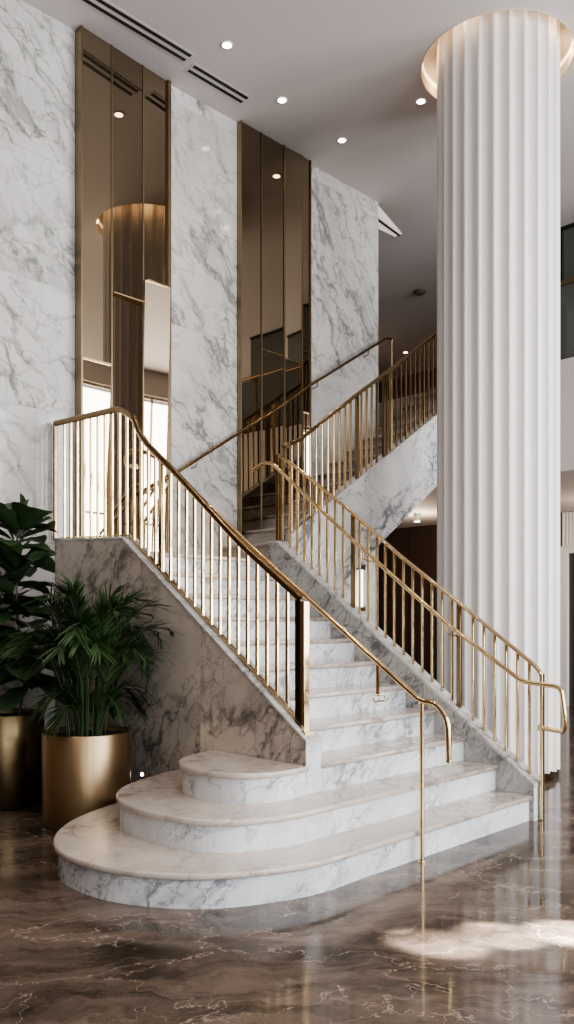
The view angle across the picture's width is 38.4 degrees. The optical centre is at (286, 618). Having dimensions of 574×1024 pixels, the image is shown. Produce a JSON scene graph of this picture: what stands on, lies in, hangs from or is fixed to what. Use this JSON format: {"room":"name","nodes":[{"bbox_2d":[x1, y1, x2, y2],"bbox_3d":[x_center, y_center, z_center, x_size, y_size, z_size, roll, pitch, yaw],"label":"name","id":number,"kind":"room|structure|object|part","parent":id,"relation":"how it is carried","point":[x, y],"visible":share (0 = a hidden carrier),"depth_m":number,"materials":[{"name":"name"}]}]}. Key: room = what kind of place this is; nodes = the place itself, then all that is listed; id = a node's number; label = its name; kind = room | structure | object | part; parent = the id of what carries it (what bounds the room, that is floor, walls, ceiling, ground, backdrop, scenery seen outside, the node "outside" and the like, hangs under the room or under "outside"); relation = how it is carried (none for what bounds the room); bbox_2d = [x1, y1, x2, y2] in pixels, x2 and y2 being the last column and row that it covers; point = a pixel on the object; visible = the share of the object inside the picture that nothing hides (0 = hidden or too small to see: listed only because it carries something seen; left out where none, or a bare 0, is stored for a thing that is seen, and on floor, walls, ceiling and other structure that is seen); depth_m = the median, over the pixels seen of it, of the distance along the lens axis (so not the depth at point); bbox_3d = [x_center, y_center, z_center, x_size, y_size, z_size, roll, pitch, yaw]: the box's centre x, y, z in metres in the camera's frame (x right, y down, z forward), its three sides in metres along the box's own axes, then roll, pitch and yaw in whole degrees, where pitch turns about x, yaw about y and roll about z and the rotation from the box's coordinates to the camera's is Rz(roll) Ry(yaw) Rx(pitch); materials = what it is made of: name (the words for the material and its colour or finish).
{"room":"hotel lobby","nodes":[
{"label":"hotel lobby","id":0,"kind":"room"},
{"bbox_2d":[0,0,377,729],"bbox_3d":[-0.921,-1.764,7.917,5.280,6.230,0.350,0,0,-45],"label":"wall","id":1,"kind":"structure","parent":0,"point":[37,50],"depth_m":7.61,"materials":[{"name":"stone"}]},
{"bbox_2d":[75,25,170,552],"bbox_3d":[-1.387,-2.697,7.133,0.957,4.356,0.102,0,0,-45],"label":"mirror","id":2,"kind":"object","parent":1,"relation":"attached to","point":[123,108],"visible":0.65,"depth_m":7.06,"materials":[{"name":"beige mirror"}]},
{"bbox_3d":[-1.617,-1.339,6.912,0.012,1.612,0.293,3,2,44],"label":"mirror pane","id":3,"kind":"part","parent":2,"relation":"part of","materials":[{"name":"white mirror"}]},
{"bbox_3d":[-1.594,-3.512,6.889,0.012,2.718,0.293,0,0,41],"label":"mirror pane","id":4,"kind":"part","parent":2,"relation":"part of","materials":[{"name":"brown mirror"}]},
{"bbox_3d":[-1.390,-1.649,7.138,0.012,2.232,0.331,0,0,42],"label":"mirror pane","id":5,"kind":"part","parent":2,"relation":"part of","materials":[{"name":"brown mirror"}]},
{"bbox_3d":[-1.384,-3.822,7.132,0.012,2.098,0.331,0,0,41],"label":"mirror pane","id":6,"kind":"part","parent":2,"relation":"part of","materials":[{"name":"brown mirror"}]},
{"bbox_3d":[-1.183,-3.927,7.364,0.012,1.888,0.265,0,0,41],"label":"mirror pane","id":7,"kind":"part","parent":2,"relation":"part of","materials":[{"name":"brown mirror"}]},
{"bbox_3d":[-1.174,-1.754,7.354,0.265,2.442,0.012,0,2,-42],"label":"mirror pane","id":8,"kind":"part","parent":2,"relation":"part of","materials":[{"name":"white mirror"}]},
{"bbox_2d":[143,337,392,495],"bbox_3d":[-0.031,-2.191,8.489,3.564,2.230,0.092,0,0,-45],"label":"brass handrail","id":9,"kind":"object","parent":1,"relation":"attached to","point":[384,338],"visible":0.95,"depth_m":8.38,"materials":[{"name":"gold metal"}]},
{"bbox_3d":[1.234,-2.794,9.707,0.024,0.970,0.023,0,0,-45],"label":"post","id":10,"kind":"part","parent":9,"relation":"part of","materials":[{"name":"gold metal"}]},
{"bbox_2d":[237,120,311,535],"bbox_3d":[-0.113,-2.784,8.428,1.003,4.182,0.064,0,0,-45],"label":"mirror","id":11,"kind":"object","parent":1,"relation":"attached to","point":[274,181],"visible":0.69,"depth_m":8.35,"materials":[{"name":"brown mirror"}]},
{"bbox_3d":[-0.358,-2.782,8.168,0.012,4.178,0.268,0,0,45],"label":"mirror pane","id":12,"kind":"part","parent":11,"relation":"part of","materials":[{"name":"brown mirror"}]},
{"bbox_3d":[-0.147,-1.779,8.378,0.313,1.832,0.012,0,0,-45],"label":"mirror pane","id":13,"kind":"part","parent":11,"relation":"part of","materials":[{"name":"brown mirror"}]},
{"bbox_3d":[-0.147,-3.787,8.378,0.313,2.168,0.012,0,0,-45],"label":"mirror pane","id":14,"kind":"part","parent":11,"relation":"part of","materials":[{"name":"brown mirror"}]},
{"bbox_3d":[0.060,-1.939,8.585,0.256,1.472,0.012,0,0,-44],"label":"mirror pane","id":15,"kind":"part","parent":11,"relation":"part of","materials":[{"name":"brown mirror"}]},
{"bbox_3d":[0.060,-3.777,8.585,0.256,2.188,0.012,0,0,-42],"label":"mirror pane","id":16,"kind":"part","parent":11,"relation":"part of","materials":[{"name":"brown mirror"}]},
{"bbox_3d":[0.199,-1.774,8.724,0.122,0.802,0.012,0,0,-31],"label":"mirror pane","id":17,"kind":"part","parent":11,"relation":"part of","materials":[{"name":"white mirror"}]},
{"bbox_3d":[0.199,-3.527,8.724,0.012,2.688,0.122,0,0,40],"label":"mirror pane","id":18,"kind":"part","parent":11,"relation":"part of","materials":[{"name":"brown mirror"}]},
{"bbox_2d":[222,386,436,587],"bbox_3d":[0.945,-1.423,8.861,3.540,3.208,0.943,0,0,-45],"label":"staircase","id":19,"kind":"structure","parent":1,"relation":"attached to","point":[385,494],"depth_m":8.23,"materials":[{"name":"stone"}]},
{"bbox_2d":[281,330,436,531],"bbox_3d":[1.228,-2.353,8.514,3.578,3.166,0.060,0,0,-45],"label":"balustrade","id":20,"kind":"object","parent":19,"relation":"on","point":[384,376],"visible":0.64,"depth_m":8.08,"materials":[{"name":"gold metal"}]},
{"bbox_3d":[0.679,-1.758,7.980,0.032,0.812,0.030,0,0,-45],"label":"newel post","id":21,"kind":"part","parent":20,"relation":"part of","materials":[{"name":"gold metal"}]},
{"bbox_3d":[1.220,-2.719,8.521,3.578,2.433,0.030,0,0,-45],"label":"rail","id":22,"kind":"part","parent":20,"relation":"part of","materials":[{"name":"gold metal"}]},
{"bbox_3d":[0.975,-2.035,8.276,0.032,0.821,0.030,0,0,-45],"label":"newel post","id":23,"kind":"part","parent":20,"relation":"part of","materials":[{"name":"gold metal"}]},
{"bbox_3d":[1.056,-2.111,8.357,0.032,0.825,0.030,0,0,-45],"label":"newel post","id":24,"kind":"part","parent":20,"relation":"part of","materials":[{"name":"gold metal"}]},
{"bbox_2d":[356,564,365,610],"bbox_3d":[0.831,-0.344,9.354,0.090,0.530,0.089,0,0,-45],"label":"wall sconce","id":25,"kind":"object","parent":1,"relation":"attached to","point":[363,567],"visible":0.41,"depth_m":9.33,"materials":[{"name":"beige glass"}]},
{"bbox_2d":[0,706,573,1023],"bbox_3d":[-0.488,1.401,6.435,18.800,0.100,17.000,0,0,-45],"label":"floor","id":26,"kind":"structure","parent":0,"point":[481,931],"depth_m":3.39,"materials":[{"name":"brown stone"}]},
{"bbox_2d":[0,708,43,810],"bbox_3d":[-2.051,1.018,6.020,0.530,0.663,0.530,0,0,-45],"label":"planter","id":27,"kind":"object","parent":26,"relation":"on","point":[20,742],"visible":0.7,"depth_m":5.82,"materials":[{"name":"gold metal"}]},
{"bbox_2d":[0,493,78,714],"bbox_3d":[-1.997,-0.075,5.988,0.940,1.657,0.820,0,0,-45],"label":"fiddle leaf fig","id":28,"kind":"object","parent":27,"relation":"on","point":[18,518],"visible":0.84,"depth_m":5.88,"materials":[{"name":"green plant"}]},
{"bbox_2d":[42,725,130,829],"bbox_3d":[-1.337,1.050,5.503,0.580,0.598,0.580,0,0,-45],"label":"planter","id":29,"kind":"object","parent":26,"relation":"on","point":[82,775],"visible":0.66,"depth_m":5.25,"materials":[{"name":"gold metal"}]},
{"bbox_2d":[0,570,183,741],"bbox_3d":[-1.387,0.233,5.392,1.090,1.119,1.300,0,0,-45],"label":"palm","id":30,"kind":"object","parent":29,"relation":"in","point":[87,640],"visible":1,"depth_m":5.32,"materials":[{"name":"green plant"}]},
{"bbox_2d":[124,449,452,863],"bbox_3d":[-0.145,0.025,5.429,2.892,2.652,0.170,0,0,42],"label":"brass handrail","id":31,"kind":"object","parent":26,"relation":"on","point":[379,664],"visible":0.74,"depth_m":4.69,"materials":[{"name":"gold metal"}]},
{"bbox_3d":[0.747,0.911,4.554,0.025,0.880,0.025,0,0,-45],"label":"post","id":32,"kind":"part","parent":31,"relation":"part of","materials":[{"name":"gold metal"}]},
{"bbox_2d":[53,537,539,908],"bbox_3d":[-0.519,0.333,5.688,3.060,2.037,3.363,0,0,-45],"label":"staircase","id":33,"kind":"structure","parent":26,"relation":"on","point":[234,805],"depth_m":5.14,"materials":[{"name":"white stone"}]},
{"bbox_2d":[53,406,313,735],"bbox_3d":[-0.869,-0.456,5.716,2.781,2.284,0.118,0,0,45],"label":"balustrade","id":34,"kind":"object","parent":33,"relation":"on","point":[301,714],"visible":0.95,"depth_m":5.63,"materials":[{"name":"gold metal"}]},
{"bbox_3d":[-1.873,-1.111,6.656,0.034,0.945,0.030,0,0,-45],"label":"newel post","id":35,"kind":"part","parent":34,"relation":"part of","materials":[{"name":"gold metal"}]},
{"bbox_3d":[-0.881,-0.722,5.774,0.030,0.807,0.040,0,0,-45],"label":"newel post","id":36,"kind":"part","parent":34,"relation":"part of","materials":[{"name":"gold metal"}]},
{"bbox_3d":[-0.882,-0.848,5.727,2.719,1.500,0.077,0,0,44],"label":"rail","id":37,"kind":"part","parent":34,"relation":"part of","materials":[{"name":"gold metal"}]},
{"bbox_3d":[-0.856,-0.009,5.750,0.030,1.309,2.750,0,0,-45],"label":"rail","id":38,"kind":"part","parent":34,"relation":"part of","materials":[{"name":"gold metal"}]},
{"bbox_3d":[0.075,0.255,4.800,0.038,0.732,0.046,0,0,-45],"label":"newel post","id":39,"kind":"part","parent":34,"relation":"part of","materials":[{"name":"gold metal"}]},
{"bbox_3d":[0.107,0.281,4.774,0.045,0.760,0.024,0,0,-45],"label":"newel post","id":40,"kind":"part","parent":34,"relation":"part of","materials":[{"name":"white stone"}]},
{"bbox_3d":[0.097,0.668,4.787,0.080,0.035,0.100,0,0,-45],"label":"plate","id":41,"kind":"part","parent":34,"relation":"part of","materials":[{"name":"gold metal"}]},
{"bbox_2d":[276,453,544,819],"bbox_3d":[0.814,-0.056,6.405,0.040,2.809,2.552,0,0,-45],"label":"balustrade","id":42,"kind":"object","parent":33,"relation":"on","point":[459,605],"visible":0.98,"depth_m":6.19,"materials":[{"name":"gold metal"}]},
{"bbox_3d":[-0.075,-1.064,7.296,0.040,0.770,0.035,0,0,-45],"label":"newel post","id":43,"kind":"part","parent":42,"relation":"part of","materials":[{"name":"gold metal"}]},
{"bbox_3d":[0.536,-0.464,6.684,0.020,0.760,0.036,0,0,-45],"label":"newel post","id":44,"kind":"part","parent":42,"relation":"part of","materials":[{"name":"gold metal"}]},
{"bbox_2d":[251,461,567,733],"bbox_3d":[0.785,-0.305,6.291,0.189,2.112,2.932,0,0,-45],"label":"brass handrail","id":45,"kind":"object","parent":42,"relation":"attached to","point":[459,634],"visible":1,"depth_m":5.88,"materials":[{"name":"gold metal"}]},
{"bbox_3d":[0.816,-0.505,6.403,0.036,1.911,2.540,0,0,-45],"label":"rail","id":46,"kind":"part","parent":42,"relation":"part of","materials":[{"name":"gold metal"}]},
{"bbox_3d":[1.248,0.273,5.970,0.020,0.756,0.036,0,0,-45],"label":"newel post","id":47,"kind":"part","parent":42,"relation":"part of","materials":[{"name":"gold metal"}]},
{"bbox_3d":[1.708,0.860,5.509,0.034,0.978,0.022,0,0,-45],"label":"newel post","id":48,"kind":"part","parent":42,"relation":"part of","materials":[{"name":"gold metal"}]},
{"bbox_2d":[437,10,559,781],"bbox_3d":[1.842,-1.859,7.198,1.044,6.420,1.038,0,0,-45],"label":"fluted column","id":49,"kind":"structure","parent":26,"relation":"on","point":[498,72],"depth_m":6.76,"materials":[{"name":"paint"}]},
{"bbox_2d":[22,0,573,382],"bbox_3d":[-0.488,-4.879,6.435,18.800,0.001,17.000,0,0,-45],"label":"ceiling","id":50,"kind":"structure","parent":0,"point":[349,69],"depth_m":7.52,"materials":[{"name":"paint"}]},
{"bbox_2d":[79,0,194,62],"bbox_3d":[-1.863,-4.875,6.165,2.870,0.006,0.150,0,0,-45],"label":"ceiling vent","id":51,"kind":"object","parent":50,"relation":"in","point":[104,7],"visible":1,"depth_m":6.80,"materials":[{"name":"metal"}]},
{"bbox_2d":[184,63,251,103],"bbox_3d":[-0.624,-4.875,7.521,0.680,0.006,0.150,0,0,-45],"label":"ceiling vent","id":52,"kind":"object","parent":50,"relation":"in","point":[194,70],"visible":1,"depth_m":7.50,"materials":[{"name":"metal"}]},
{"bbox_2d":[221,41,232,49],"bbox_3d":[-0.510,-4.876,7.003,0.104,0.006,0.104,0,0,-45],"label":"recessed light","id":53,"kind":"object","parent":50,"relation":"in","point":[226,45],"visible":1,"depth_m":7.00,"materials":[{"name":"white"}]},
{"bbox_2d":[276,96,287,103],"bbox_3d":[-0.047,-4.876,7.748,0.104,0.006,0.104,0,0,-45],"label":"recessed light","id":54,"kind":"object","parent":50,"relation":"in","point":[281,100],"visible":1,"depth_m":7.75,"materials":[{"name":"white"}]},
{"bbox_2d":[337,137,346,143],"bbox_3d":[0.561,-4.876,8.397,0.104,0.006,0.104,0,0,-45],"label":"recessed light","id":55,"kind":"object","parent":50,"relation":"in","point":[341,140],"visible":1,"depth_m":8.40,"materials":[{"name":"white"}]},
{"bbox_2d":[378,206,401,236],"bbox_3d":[1.206,-4.869,10.117,0.800,0.019,0.380,0,0,-45],"label":"ceiling vent","id":56,"kind":"object","parent":50,"relation":"in","point":[385,224],"visible":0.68,"depth_m":10.21,"materials":[{"name":"white"}]},
{"bbox_2d":[413,289,426,295],"bbox_3d":[1.985,-4.854,12.284,0.200,0.049,0.200,0,0,-45],"label":"smoke detector","id":57,"kind":"object","parent":50,"relation":"attached to","point":[419,292],"visible":1,"depth_m":12.24,"materials":[{"name":"plastic"}]},
{"bbox_2d":[415,98,426,104],"bbox_3d":[1.264,-4.876,7.763,0.104,0.006,0.104,0,0,-45],"label":"recessed light","id":58,"kind":"object","parent":50,"relation":"in","point":[420,101],"visible":1,"depth_m":7.76,"materials":[{"name":"white"}]},
{"bbox_2d":[420,8,573,99],"bbox_3d":[1.842,-4.976,7.248,1.340,0.206,1.340,0,0,-45],"label":"trim","id":59,"kind":"structure","parent":50,"relation":"attached to","point":[428,66],"depth_m":7.33,"materials":[{"name":"beige paint"}]},
{"bbox_2d":[422,38,573,88],"bbox_3d":[1.842,-4.984,7.248,1.296,0.030,1.296,0,0,-45],"label":"light","id":60,"kind":"object","parent":59,"relation":"attached to","point":[432,84],"depth_m":7.42,"materials":[{"name":"beige"}]},
{"bbox_2d":[378,368,435,402],"bbox_3d":[6.096,-1.764,13.004,0.200,6.230,16.600,0,0,-45],"label":"wall","id":61,"kind":"structure","parent":0,"point":[403,378],"depth_m":16.55,"materials":[{"name":"brown paint"}]},
{"bbox_2d":[378,513,561,680],"bbox_3d":[1.799,-0.149,15.399,0.100,3.000,7.140,0,0,-45],"label":"wall","id":62,"kind":"structure","parent":0,"point":[418,544],"depth_m":14.83,"materials":[{"name":"brown wood"}]},
{"bbox_2d":[378,357,573,528],"bbox_3d":[2.631,-2.274,13.008,4.700,1.250,11.700,0,0,-45],"label":"wall","id":63,"kind":"structure","parent":0,"point":[427,509],"depth_m":9.31,"materials":[{"name":"paint"}]},
{"bbox_2d":[414,513,419,521],"bbox_3d":[2.037,-1.580,12.895,0.100,0.138,0.100,0,0,-45],"label":"ceiling spotlight","id":64,"kind":"object","parent":63,"relation":"attached to","point":[416,515],"visible":1,"depth_m":12.86,"materials":[{"name":"white"}]},
{"bbox_2d":[560,223,573,286],"bbox_3d":[4.614,-3.889,9.109,0.060,1.980,3.380,0,0,-45],"label":"glass wall","id":65,"kind":"structure","parent":63,"relation":"on","point":[567,231],"depth_m":10.23,"materials":[{"name":"grey glass"}]},
{"bbox_2d":[560,277,573,359],"bbox_3d":[3.920,-3.357,8.502,0.048,0.915,3.500,0,0,-45],"label":"guard","id":66,"kind":"object","parent":63,"relation":"on","point":[566,292],"visible":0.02,"depth_m":9.26,"materials":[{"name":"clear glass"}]},
{"bbox_3d":[3.920,-3.789,8.502,0.048,0.050,3.500,0,0,-45],"label":"rail","id":67,"kind":"part","parent":66,"relation":"part of","materials":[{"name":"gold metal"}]},
{"bbox_3d":[5.931,-0.149,11.257,0.100,3.000,4.560,0,0,-45],"label":"wall","id":68,"kind":"structure","parent":0,"visible":0},
{"bbox_2d":[560,546,573,705],"bbox_3d":[4.663,0.121,12.387,0.140,2.460,1.150,0,0,-45],"label":"portal","id":69,"kind":"object","parent":68,"relation":"attached to","point":[566,552],"visible":0.83,"depth_m":12.68,"materials":[{"name":"white"}]},
{"bbox_3d":[4.684,0.176,12.408,0.040,2.350,0.890,0,0,-45],"label":"door","id":70,"kind":"part","parent":69,"relation":"part of","materials":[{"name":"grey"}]},
{"bbox_2d":[562,512,573,545],"bbox_3d":[4.787,-1.379,12.291,0.054,0.520,1.436,0,0,-45],"label":"panel","id":71,"kind":"object","parent":68,"relation":"attached to","point":[567,517],"visible":0.98,"depth_m":12.71,"materials":[{"name":"paint"}]}
]}

